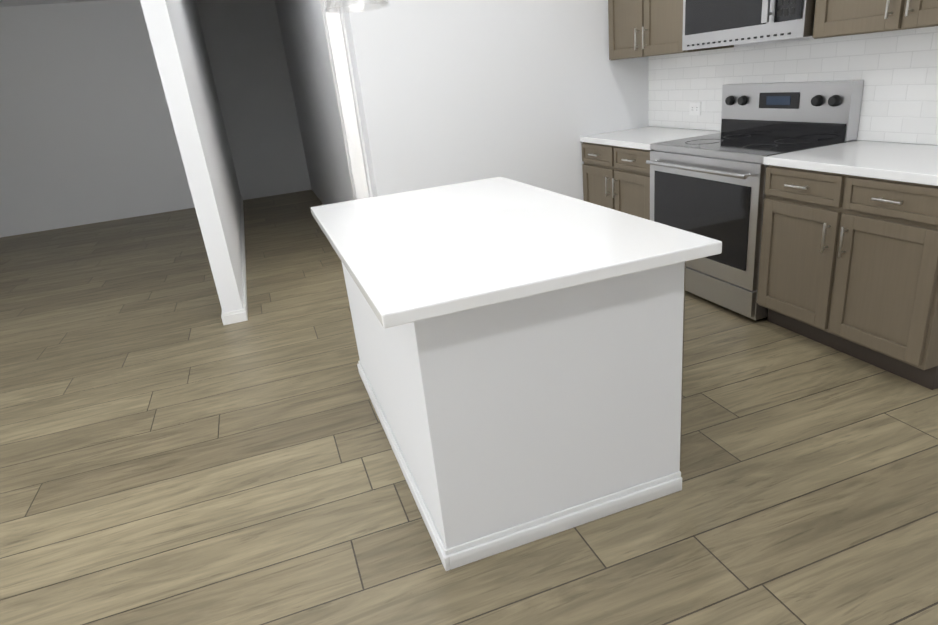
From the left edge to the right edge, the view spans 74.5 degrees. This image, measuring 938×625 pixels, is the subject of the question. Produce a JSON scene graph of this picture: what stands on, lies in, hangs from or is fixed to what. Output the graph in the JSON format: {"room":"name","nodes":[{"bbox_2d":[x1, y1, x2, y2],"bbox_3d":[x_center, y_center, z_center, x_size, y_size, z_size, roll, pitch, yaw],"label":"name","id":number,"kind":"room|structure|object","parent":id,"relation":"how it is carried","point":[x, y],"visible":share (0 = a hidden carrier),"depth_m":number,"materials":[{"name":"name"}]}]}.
{"room":"kitchen","nodes":[
{"label":"kitchen","id":0,"kind":"room"},
{"bbox_2d":[0,0,102,6],"bbox_3d":[-1.936,-2.776,3.606,11.800,0.120,11.570,-13,22,-16],"label":"ceiling","id":1,"kind":"structure","parent":0,"point":[5,3],"depth_m":7.91,"materials":[{"name":"white paint"}]},
{"bbox_2d":[324,0,389,12],"bbox_3d":[-0.502,-1.734,2.248,0.262,1.133,0.262,-13,22,-16],"label":"pendant light","id":2,"kind":"object","parent":1,"relation":"hanging from","point":[347,5],"visible":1,"depth_m":2.50,"materials":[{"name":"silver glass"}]},
{"bbox_2d":[0,0,311,236],"bbox_3d":[-3.578,-3.154,9.240,11.600,2.885,0.200,-13,22,-16],"label":"wall","id":3,"kind":"structure","parent":0,"point":[87,134],"depth_m":8.77,"materials":[{"name":"white paint"}]},
{"bbox_2d":[140,0,242,312],"bbox_3d":[-2.778,-2.172,6.473,0.135,2.885,5.870,-13,22,-16],"label":"wall","id":4,"kind":"structure","parent":0,"point":[174,28],"depth_m":4.22,"materials":[{"name":"white paint"}]},
{"bbox_2d":[221,312,225,324],"bbox_3d":[-2.703,-0.857,6.947,0.016,0.088,5.886,-13,22,-16],"label":"baseboard","id":5,"kind":"structure","parent":4,"relation":"attached to","point":[222,317],"depth_m":4.33,"materials":[{"name":"white paint"}]},
{"bbox_2d":[223,309,247,324],"bbox_3d":[-1.649,0.030,4.354,0.151,0.088,0.016,-13,22,-16],"label":"baseboard","id":6,"kind":"structure","parent":4,"relation":"attached to","point":[235,316],"depth_m":4.35,"materials":[{"name":"white paint"}]},
{"bbox_2d":[241,195,247,317],"bbox_3d":[-2.564,-0.891,6.996,0.016,0.088,5.870,-13,22,-16],"label":"baseboard","id":7,"kind":"structure","parent":4,"relation":"attached to","point":[244,285],"depth_m":5.63,"materials":[{"name":"white paint"}]},
{"bbox_2d":[275,0,355,204],"bbox_3d":[-1.818,-2.596,7.296,0.150,2.885,4.780,-13,22,-16],"label":"wall","id":8,"kind":"structure","parent":0,"point":[305,47],"depth_m":6.82,"materials":[{"name":"white paint"}]},
{"bbox_2d":[344,13,373,196],"bbox_3d":[-0.731,-1.589,4.381,0.150,2.885,0.120,-13,22,-16],"label":"wall","id":9,"kind":"structure","parent":0,"point":[358,103],"depth_m":4.37,"materials":[{"name":"white paint"}]},
{"bbox_2d":[0,190,937,624],"bbox_3d":[-1.629,0.012,4.684,11.800,0.120,11.570,-13,22,-16],"label":"floor","id":10,"kind":"structure","parent":0,"point":[174,450],"depth_m":2.44,"materials":[{"name":"brown wood"}]},
{"bbox_2d":[342,261,685,570],"bbox_3d":[0.043,0.072,2.651,0.916,0.885,1.610,-13,22,-16],"label":"kitchen island","id":11,"kind":"object","parent":10,"relation":"on","point":[508,425],"visible":0.77,"depth_m":1.95,"materials":[{"name":"white paint"}]},
{"bbox_2d":[311,176,721,327],"bbox_3d":[-0.019,-0.354,2.483,1.045,0.040,1.747,-13,22,-16],"label":"island countertop","id":12,"kind":"structure","parent":11,"relation":"on","point":[416,255],"depth_m":2.04,"materials":[{"name":"white stone"}]},
{"bbox_2d":[582,142,651,219],"bbox_3d":[1.351,-0.846,4.654,0.664,0.885,0.925,-13,22,-16],"label":"base cabinet","id":13,"kind":"object","parent":10,"relation":"on","point":[617,178],"visible":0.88,"depth_m":4.45,"materials":[{"name":"brown wood"}]},
{"bbox_2d":[580,126,720,149],"bbox_3d":[1.316,-1.278,4.490,0.638,0.039,0.927,-13,22,-16],"label":"countertop","id":14,"kind":"structure","parent":13,"relation":"on","point":[643,138],"depth_m":4.42,"materials":[{"name":"white stone"}]},
{"bbox_2d":[646,80,863,320],"bbox_3d":[1.623,-0.709,3.740,0.692,1.230,0.968,-13,22,-16],"label":"range","id":15,"kind":"object","parent":10,"relation":"on","point":[712,186],"visible":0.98,"depth_m":3.53,"materials":[{"name":"silver metal"}]},
{"bbox_2d":[757,165,937,389],"bbox_3d":[1.981,-0.262,2.962,0.664,0.885,0.930,-13,22,-16],"label":"base cabinet","id":16,"kind":"object","parent":10,"relation":"on","point":[848,265],"visible":1,"depth_m":2.78,"materials":[{"name":"brown wood"}]},
{"bbox_2d":[763,140,937,185],"bbox_3d":[1.951,-0.690,2.787,0.638,0.039,0.962,-13,22,-16],"label":"countertop","id":17,"kind":"structure","parent":16,"relation":"on","point":[908,162],"depth_m":2.81,"materials":[{"name":"white stone"}]},
{"bbox_2d":[345,0,647,200],"bbox_3d":[0.383,-1.787,4.576,2.430,2.885,0.150,-13,22,-16],"label":"wall","id":18,"kind":"structure","parent":0,"point":[528,92],"depth_m":4.47,"materials":[{"name":"white paint"}]},
{"bbox_2d":[652,26,933,144],"bbox_3d":[1.973,-1.544,3.494,0.150,2.885,2.987,-13,22,-16],"label":"wall","id":19,"kind":"structure","parent":0,"point":[778,41],"depth_m":3.65,"materials":[{"name":"white paint"}]},
{"bbox_2d":[608,0,733,59],"bbox_3d":[1.303,-2.326,4.115,0.429,1.123,0.893,-13,22,-16],"label":"upper cabinet","id":20,"kind":"object","parent":19,"relation":"attached to","point":[642,28],"visible":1,"depth_m":4.18,"materials":[{"name":"brown wood"}]},
{"bbox_2d":[682,0,815,50],"bbox_3d":[1.631,-1.741,3.400,0.456,0.458,0.925,-13,22,-16],"label":"microwave","id":21,"kind":"object","parent":19,"relation":"attached to","point":[711,23],"visible":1,"depth_m":3.34,"materials":[{"name":"silver metal"}]},
{"bbox_2d":[648,26,937,144],"bbox_3d":[1.902,-1.310,3.618,0.009,0.523,2.858,-13,22,-16],"label":"backsplash","id":22,"kind":"structure","parent":19,"relation":"attached to","point":[896,71],"depth_m":3.33,"materials":[{"name":"tile"}]},
{"bbox_2d":[689,102,700,114],"bbox_3d":[1.621,-1.461,4.419,0.008,0.090,0.120,-13,22,-16],"label":"electrical outlet","id":23,"kind":"object","parent":22,"relation":"attached to","point":[694,108],"visible":1,"depth_m":4.41,"materials":[{"name":"white plastic"}]},
{"bbox_2d":[813,0,937,38],"bbox_3d":[1.930,-1.745,2.433,0.429,1.123,0.961,-13,22,-16],"label":"upper cabinet","id":24,"kind":"object","parent":19,"relation":"attached to","point":[834,18],"visible":1,"depth_m":2.72,"materials":[{"name":"brown wood"}]},
{"bbox_3d":[-0.997,-2.731,4.414,0.150,0.735,0.820,-13,22,-16],"label":"wall","id":25,"kind":"structure","parent":0,"visible":0},
{"bbox_2d":[319,0,372,199],"bbox_3d":[-0.861,-1.421,4.918,0.168,2.215,0.950,-13,22,-16],"label":"door frame","id":26,"kind":"structure","parent":25,"relation":"attached to","point":[344,84],"depth_m":5.11,"materials":[{"name":"white paint"}]}
]}

